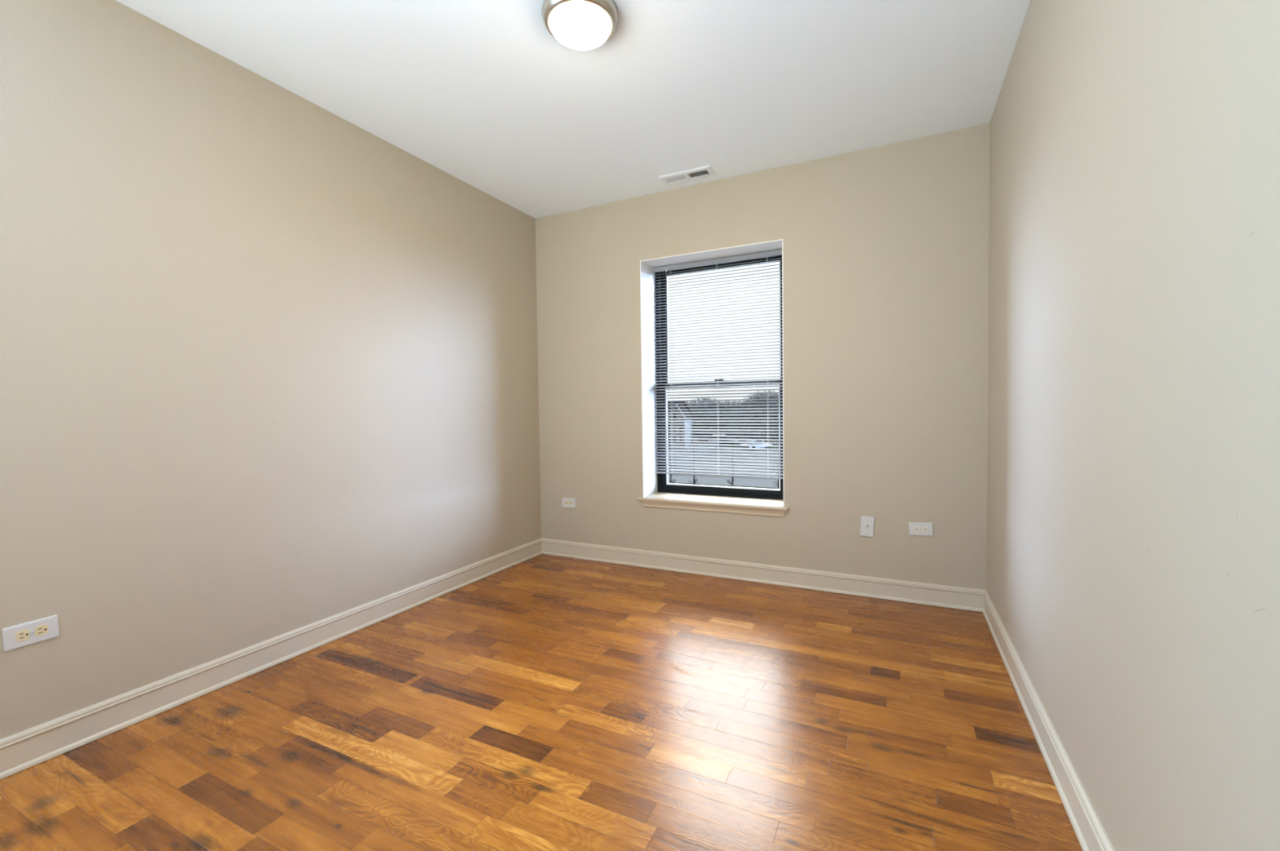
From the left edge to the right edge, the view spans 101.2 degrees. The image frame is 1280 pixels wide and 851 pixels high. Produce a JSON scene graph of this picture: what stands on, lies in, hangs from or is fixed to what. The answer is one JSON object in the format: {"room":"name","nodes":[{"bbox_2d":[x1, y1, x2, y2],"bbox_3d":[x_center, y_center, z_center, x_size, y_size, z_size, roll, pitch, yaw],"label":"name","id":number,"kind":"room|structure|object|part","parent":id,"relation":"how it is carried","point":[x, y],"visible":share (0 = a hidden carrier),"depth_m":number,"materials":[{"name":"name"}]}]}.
{"room":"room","nodes":[
{"label":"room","id":0,"kind":"room"},
{"bbox_2d":[0,0,541,739],"bbox_3d":[-1.730,-0.226,2.113,0.150,2.720,4.120,0,2,26],"label":"wall","id":1,"kind":"structure","parent":0,"point":[268,366],"depth_m":2.07,"materials":[{"name":"beige paint"}]},
{"bbox_2d":[1,614,59,652],"bbox_3d":[-1.881,0.641,1.625,0.009,0.071,0.116,0,3,26],"label":"wall outlet","id":2,"kind":"object","parent":1,"relation":"attached to","point":[28,633],"visible":1,"depth_m":1.62,"materials":[{"name":"grey plastic"}]},
{"bbox_2d":[15,630,30,641],"bbox_3d":[-1.887,0.642,1.606,0.002,0.034,0.029,0,2,26],"label":"receptacle","id":3,"kind":"object","parent":2,"relation":"attached to","point":[20,635],"depth_m":1.61,"materials":[{"name":"beige plastic"}]},
{"bbox_2d":[34,624,48,636],"bbox_3d":[-1.870,0.640,1.641,0.002,0.034,0.029,0,2,26],"label":"receptacle","id":4,"kind":"object","parent":2,"relation":"attached to","point":[40,630],"depth_m":1.64,"materials":[{"name":"beige plastic"}]},
{"bbox_2d":[0,538,542,780],"bbox_3d":[-1.612,0.973,2.166,0.020,0.114,4.000,0,2,26],"label":"baseboard","id":5,"kind":"structure","parent":1,"relation":"attached to","point":[25,749],"depth_m":2.05,"materials":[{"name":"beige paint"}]},
{"bbox_2d":[0,554,1082,850],"bbox_3d":[-0.373,1.085,1.500,2.830,0.100,4.120,0,2,26],"label":"floor","id":6,"kind":"structure","parent":0,"point":[542,702],"depth_m":1.71,"materials":[{"name":"brown wood"}]},
{"bbox_2d":[115,0,1030,218],"bbox_3d":[-0.408,-1.523,1.420,2.829,0.120,4.120,0,2,26],"label":"ceiling","id":7,"kind":"structure","parent":0,"point":[481,92],"depth_m":2.25,"materials":[{"name":"white paint"}]},
{"bbox_2d":[541,0,617,50],"bbox_3d":[-0.214,-1.431,1.886,0.273,0.098,0.273,0,2,26],"label":"ceiling light","id":8,"kind":"object","parent":7,"relation":"attached to","point":[577,24],"visible":1,"depth_m":1.84,"materials":[{"name":"white glass"}]},
{"bbox_2d":[658,164,716,185],"bbox_3d":[0.289,-1.520,3.207,0.330,0.012,0.136,0,2,26],"label":"ceiling vent","id":9,"kind":"object","parent":7,"relation":"in","point":[707,171],"visible":1,"depth_m":3.20,"materials":[{"name":"white metal"}]},
{"bbox_2d":[535,123,990,590],"bbox_3d":[0.581,-0.297,3.455,3.130,2.720,0.320,0,2,26],"label":"wall","id":10,"kind":"structure","parent":0,"point":[886,247],"depth_m":3.03,"materials":[{"name":"beige paint"}]},
{"bbox_2d":[561,497,575,507],"bbox_3d":[-0.522,0.566,3.841,0.118,0.076,0.009,0,2,26],"label":"wall outlet","id":11,"kind":"object","parent":10,"relation":"attached to","point":[566,502],"visible":1,"depth_m":3.84,"materials":[{"name":"grey plastic"}]},
{"bbox_2d":[637,239,788,516],"bbox_3d":[0.498,-0.284,3.479,0.993,1.658,0.351,0,2,26],"label":"window","id":12,"kind":"structure","parent":10,"relation":"in","point":[658,492],"depth_m":3.57,"materials":[{"name":"white paint"}]},
{"bbox_3d":[0.491,0.496,3.467,0.993,0.022,0.273,0,2,26],"label":"sill","id":13,"kind":"part","parent":12,"relation":"part of","materials":[{"name":"beige paint"}]},
{"bbox_2d":[653,249,782,479],"bbox_3d":[0.512,-0.382,3.502,0.912,1.441,0.044,0,2,26],"label":"window blind","id":14,"kind":"object","parent":12,"relation":"attached to","point":[775,253],"visible":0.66,"depth_m":3.50,"materials":[{"name":"grey plastic"}]},
{"bbox_3d":[0.220,-0.370,3.653,0.001,1.409,0.029,0,2,26],"label":"ladder cord","id":15,"kind":"part","parent":14,"relation":"part of","materials":[{"name":"white fabric"}]},
{"bbox_3d":[0.519,-0.370,3.507,0.001,1.409,0.029,0,2,26],"label":"ladder cord","id":16,"kind":"part","parent":14,"relation":"part of","materials":[{"name":"white fabric"}]},
{"bbox_3d":[0.506,-1.088,3.487,0.912,0.028,0.027,0,2,26],"label":"head rail","id":17,"kind":"part","parent":14,"relation":"part of","materials":[{"name":"grey plastic"}]},
{"bbox_3d":[0.525,0.333,3.530,0.912,0.010,0.025,0,2,26],"label":"rail","id":18,"kind":"part","parent":14,"relation":"part of","materials":[{"name":"grey plastic"}]},
{"bbox_3d":[0.818,-0.369,3.361,0.001,1.409,0.029,0,2,26],"label":"ladder cord","id":19,"kind":"part","parent":14,"relation":"part of","materials":[{"name":"white fabric"}]},
{"bbox_3d":[0.551,0.077,3.588,0.873,0.761,0.032,0,2,26],"label":"sash","id":20,"kind":"part","parent":12,"relation":"part of","materials":[{"name":"black metal"}]},
{"bbox_3d":[0.557,-0.674,3.599,0.873,0.839,0.032,0,2,26],"label":"sash","id":21,"kind":"part","parent":12,"relation":"part of","materials":[{"name":"black"}]},
{"bbox_3d":[0.538,-0.282,3.560,0.801,0.033,0.005,0,2,26],"label":"meeting rail","id":22,"kind":"part","parent":12,"relation":"part of","materials":[{"name":"grey metal"}]},
{"bbox_2d":[541,537,985,613],"bbox_3d":[0.523,0.909,3.339,2.830,0.114,0.020,0,2,26],"label":"baseboard","id":23,"kind":"structure","parent":10,"relation":"attached to","point":[916,593],"depth_m":3.17,"materials":[{"name":"beige paint"}]},
{"bbox_2d":[859,515,875,537],"bbox_3d":[1.280,0.571,2.959,0.078,0.119,0.016,0,2,26],"label":"cable plate","id":24,"kind":"object","parent":10,"relation":"attached to","point":[867,523],"visible":1,"depth_m":2.96,"materials":[{"name":"grey plastic"}]},
{"bbox_2d":[908,522,933,536],"bbox_3d":[1.522,0.562,2.845,0.120,0.078,0.009,0,2,26],"label":"wall outlet","id":25,"kind":"object","parent":10,"relation":"attached to","point":[922,529],"visible":1,"depth_m":2.84,"materials":[{"name":"grey plastic"}]},
{"bbox_2d":[913,526,919,532],"bbox_3d":[1.503,0.563,2.851,0.030,0.034,0.002,0,2,26],"label":"receptacle","id":26,"kind":"object","parent":25,"relation":"attached to","point":[916,529],"depth_m":2.85,"materials":[{"name":"beige plastic"}]},
{"bbox_2d":[921,526,928,533],"bbox_3d":[1.538,0.561,2.834,0.030,0.034,0.002,0,2,26],"label":"receptacle","id":27,"kind":"object","parent":25,"relation":"attached to","point":[924,529],"depth_m":2.83,"materials":[{"name":"beige plastic"}]},
{"bbox_2d":[986,0,1279,850],"bbox_3d":[0.949,-0.221,0.807,0.150,2.720,4.120,0,2,26],"label":"wall","id":28,"kind":"structure","parent":0,"point":[1133,471],"depth_m":1.01,"materials":[{"name":"beige paint"}]},
{"bbox_2d":[982,590,1114,850],"bbox_3d":[0.914,0.978,0.935,0.020,0.114,4.000,0,2,26],"label":"baseboard","id":29,"kind":"structure","parent":28,"relation":"attached to","point":[1090,833],"depth_m":1.54,"materials":[{"name":"beige paint"}]},
{"label":"outside","id":30,"kind":"structure","parent":0,"visible":0},
{"bbox_2d":[667,437,778,488],"bbox_3d":[60.236,-0.894,197.624,460.000,0.500,398.500,0,2,26],"label":"ground","id":31,"kind":"structure","parent":30,"point":[695,437],"depth_m":54.04,"materials":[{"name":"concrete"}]},
{"bbox_2d":[666,401,695,446],"bbox_3d":[2.360,-0.403,85.074,14.933,6.900,10.450,0,2,26],"label":"house","id":32,"kind":"structure","parent":31,"relation":"on","point":[668,402],"depth_m":78.51,"materials":[{"name":"grey"}]},
{"bbox_3d":[5.383,-1.963,77.840,3.165,2.294,0.201,0,2,26],"label":"gable trim","id":33,"kind":"part","parent":32,"relation":"part of","materials":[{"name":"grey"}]},
{"bbox_2d":[667,440,719,475],"bbox_3d":[6.734,2.973,59.485,0.180,1.600,29.461,0,2,17],"label":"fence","id":34,"kind":"object","parent":31,"relation":"on","point":[713,440],"visible":0.46,"depth_m":54.85,"materials":[{"name":"grey"}]},
{"bbox_2d":[688,398,713,411],"bbox_3d":[15.875,-3.155,135.970,7.732,8.939,7.599,0,2,26],"label":"bare tree","id":35,"kind":"object","parent":31,"relation":"on","point":[695,398],"visible":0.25,"depth_m":135.46,"materials":[{"name":"black plant"}]},
{"bbox_2d":[693,407,715,440],"bbox_3d":[12.201,-0.318,93.239,6.463,6.048,6.421,0,2,26],"label":"tree","id":36,"kind":"object","parent":31,"relation":"on","point":[702,407],"visible":0.34,"depth_m":91.52,"materials":[{"name":"plant"}]},
{"bbox_2d":[699,398,719,408],"bbox_3d":[20.716,-3.912,153.682,7.460,9.245,8.081,0,2,26],"label":"bare tree","id":37,"kind":"object","parent":31,"relation":"on","point":[705,398],"visible":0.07,"depth_m":152.88,"materials":[{"name":"black plant"}]},
{"bbox_2d":[709,408,727,411],"bbox_3d":[16.182,-0.809,108.796,6.984,5.975,6.381,0,2,26],"label":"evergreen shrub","id":38,"kind":"object","parent":31,"relation":"on","point":[713,408],"visible":0.04,"depth_m":108.00,"materials":[{"name":"plant"}]},
{"bbox_2d":[706,398,732,411],"bbox_3d":[19.219,-2.569,126.374,6.717,8.268,7.258,0,2,26],"label":"bare tree","id":39,"kind":"object","parent":31,"relation":"on","point":[716,407],"visible":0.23,"depth_m":125.75,"materials":[{"name":"black plant"}]},
{"bbox_2d":[667,475,777,488],"bbox_3d":[8.487,4.337,40.053,75.000,0.015,4.300,0,2,26],"label":"strip","id":40,"kind":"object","parent":31,"relation":"on","point":[768,483],"visible":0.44,"depth_m":40.80,"materials":[{"name":"concrete"}]},
{"bbox_2d":[726,453,737,485],"bbox_3d":[6.696,3.038,38.711,1.276,2.701,1.050,-1,2,-21],"label":"sapling","id":41,"kind":"object","parent":40,"relation":"on","point":[733,480],"visible":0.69,"depth_m":38.62,"materials":[{"name":"black plant"}]},
{"bbox_2d":[668,482,778,488],"bbox_3d":[8.611,4.499,34.601,70.000,0.020,5.000,0,2,26],"label":"grass strip","id":42,"kind":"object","parent":31,"relation":"on","point":[668,482],"visible":0.11,"depth_m":38.30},
{"bbox_2d":[667,453,675,483],"bbox_3d":[2.360,3.251,39.192,0.892,2.360,1.011,0,2,26],"label":"sapling","id":43,"kind":"object","parent":42,"relation":"on","point":[671,479],"visible":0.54,"depth_m":39.17,"materials":[{"name":"black plant"}]},
{"bbox_2d":[684,445,698,484],"bbox_3d":[4.054,2.928,38.510,1.309,3.004,1.090,-2,2,-33],"label":"sapling","id":44,"kind":"object","parent":42,"relation":"on","point":[694,479],"visible":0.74,"depth_m":38.46,"materials":[{"name":"black plant"}]},
{"bbox_2d":[708,435,739,447],"bbox_3d":[12.525,2.247,78.244,4.500,1.746,1.800,0,2,18],"label":"suv","id":45,"kind":"object","parent":31,"relation":"on","point":[714,435],"visible":0.38,"depth_m":77.43,"materials":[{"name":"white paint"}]},
{"bbox_2d":[705,407,747,439],"bbox_3d":[13.968,-0.080,84.815,6.979,6.010,6.807,0,2,26],"label":"evergreen shrub","id":46,"kind":"object","parent":31,"relation":"on","point":[734,416],"visible":0.44,"depth_m":83.25,"materials":[{"name":"plant"}]},
{"bbox_2d":[719,400,739,408],"bbox_3d":[24.337,-3.235,143.887,7.197,8.396,7.233,0,2,26],"label":"bare tree","id":47,"kind":"object","parent":31,"relation":"on","point":[733,404],"visible":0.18,"depth_m":143.28,"materials":[{"name":"black plant"}]},
{"bbox_2d":[728,406,744,416],"bbox_3d":[18.500,-0.694,100.348,6.857,6.134,6.976,0,2,26],"label":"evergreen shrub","id":48,"kind":"object","parent":31,"relation":"on","point":[740,406],"visible":0.02,"depth_m":99.39,"materials":[{"name":"plant"}]},
{"bbox_2d":[737,400,749,408],"bbox_3d":[27.466,-2.858,134.297,6.753,8.147,6.795,0,2,26],"label":"bare tree","id":49,"kind":"object","parent":31,"relation":"on","point":[745,401],"visible":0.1,"depth_m":133.86,"materials":[{"name":"black plant"}]},
{"bbox_2d":[726,440,778,448],"bbox_3d":[46.393,2.684,77.896,60.000,0.020,34.000,0,2,26],"label":"lawn","id":50,"kind":"structure","parent":31,"relation":"on","point":[764,441],"depth_m":77.11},
{"bbox_2d":[738,403,764,439],"bbox_3d":[20.405,-0.720,91.669,7.227,6.674,7.191,0,2,26],"label":"tree","id":51,"kind":"object","parent":50,"relation":"on","point":[755,413],"visible":0.21,"depth_m":89.84,"materials":[{"name":"plant"}]},
{"bbox_2d":[753,404,778,442],"bbox_3d":[21.498,-0.260,83.254,6.746,6.233,6.482,0,2,26],"label":"tree","id":52,"kind":"object","parent":50,"relation":"on","point":[762,413],"visible":0.28,"depth_m":81.66,"materials":[{"name":"plant"}]},
{"bbox_2d":[742,391,765,404],"bbox_3d":[33.525,-4.603,151.240,9.231,10.442,9.116,0,2,26],"label":"bare tree","id":53,"kind":"object","parent":31,"relation":"on","point":[753,392],"visible":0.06,"depth_m":151.04,"materials":[{"name":"black plant"}]},
{"bbox_2d":[739,440,772,450],"bbox_3d":[15.731,2.587,71.128,4.483,1.416,1.800,-2,2,-34],"label":"parked car","id":54,"kind":"object","parent":31,"relation":"on","point":[745,441],"visible":0.43,"depth_m":70.24,"materials":[{"name":"silver metal"}]},
{"bbox_2d":[746,388,778,407],"bbox_3d":[29.343,-3.751,124.483,8.893,10.483,8.337,0,2,26],"label":"bare tree","id":55,"kind":"object","parent":31,"relation":"on","point":[752,397],"visible":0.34,"depth_m":123.71,"materials":[{"name":"black plant"}]},
{"bbox_2d":[755,390,778,407],"bbox_3d":[35.246,-4.417,141.832,9.102,10.599,8.974,0,2,26],"label":"bare tree","id":56,"kind":"object","parent":31,"relation":"on","point":[771,390],"visible":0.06,"depth_m":141.27,"materials":[{"name":"black plant"}]},
{"bbox_2d":[772,459,778,488],"bbox_3d":[9.749,2.905,36.888,1.005,3.000,1.017,0,2,26],"label":"sapling","id":57,"kind":"object","parent":31,"relation":"on","point":[775,460],"visible":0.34,"depth_m":36.89,"materials":[{"name":"black plant"}]}
]}

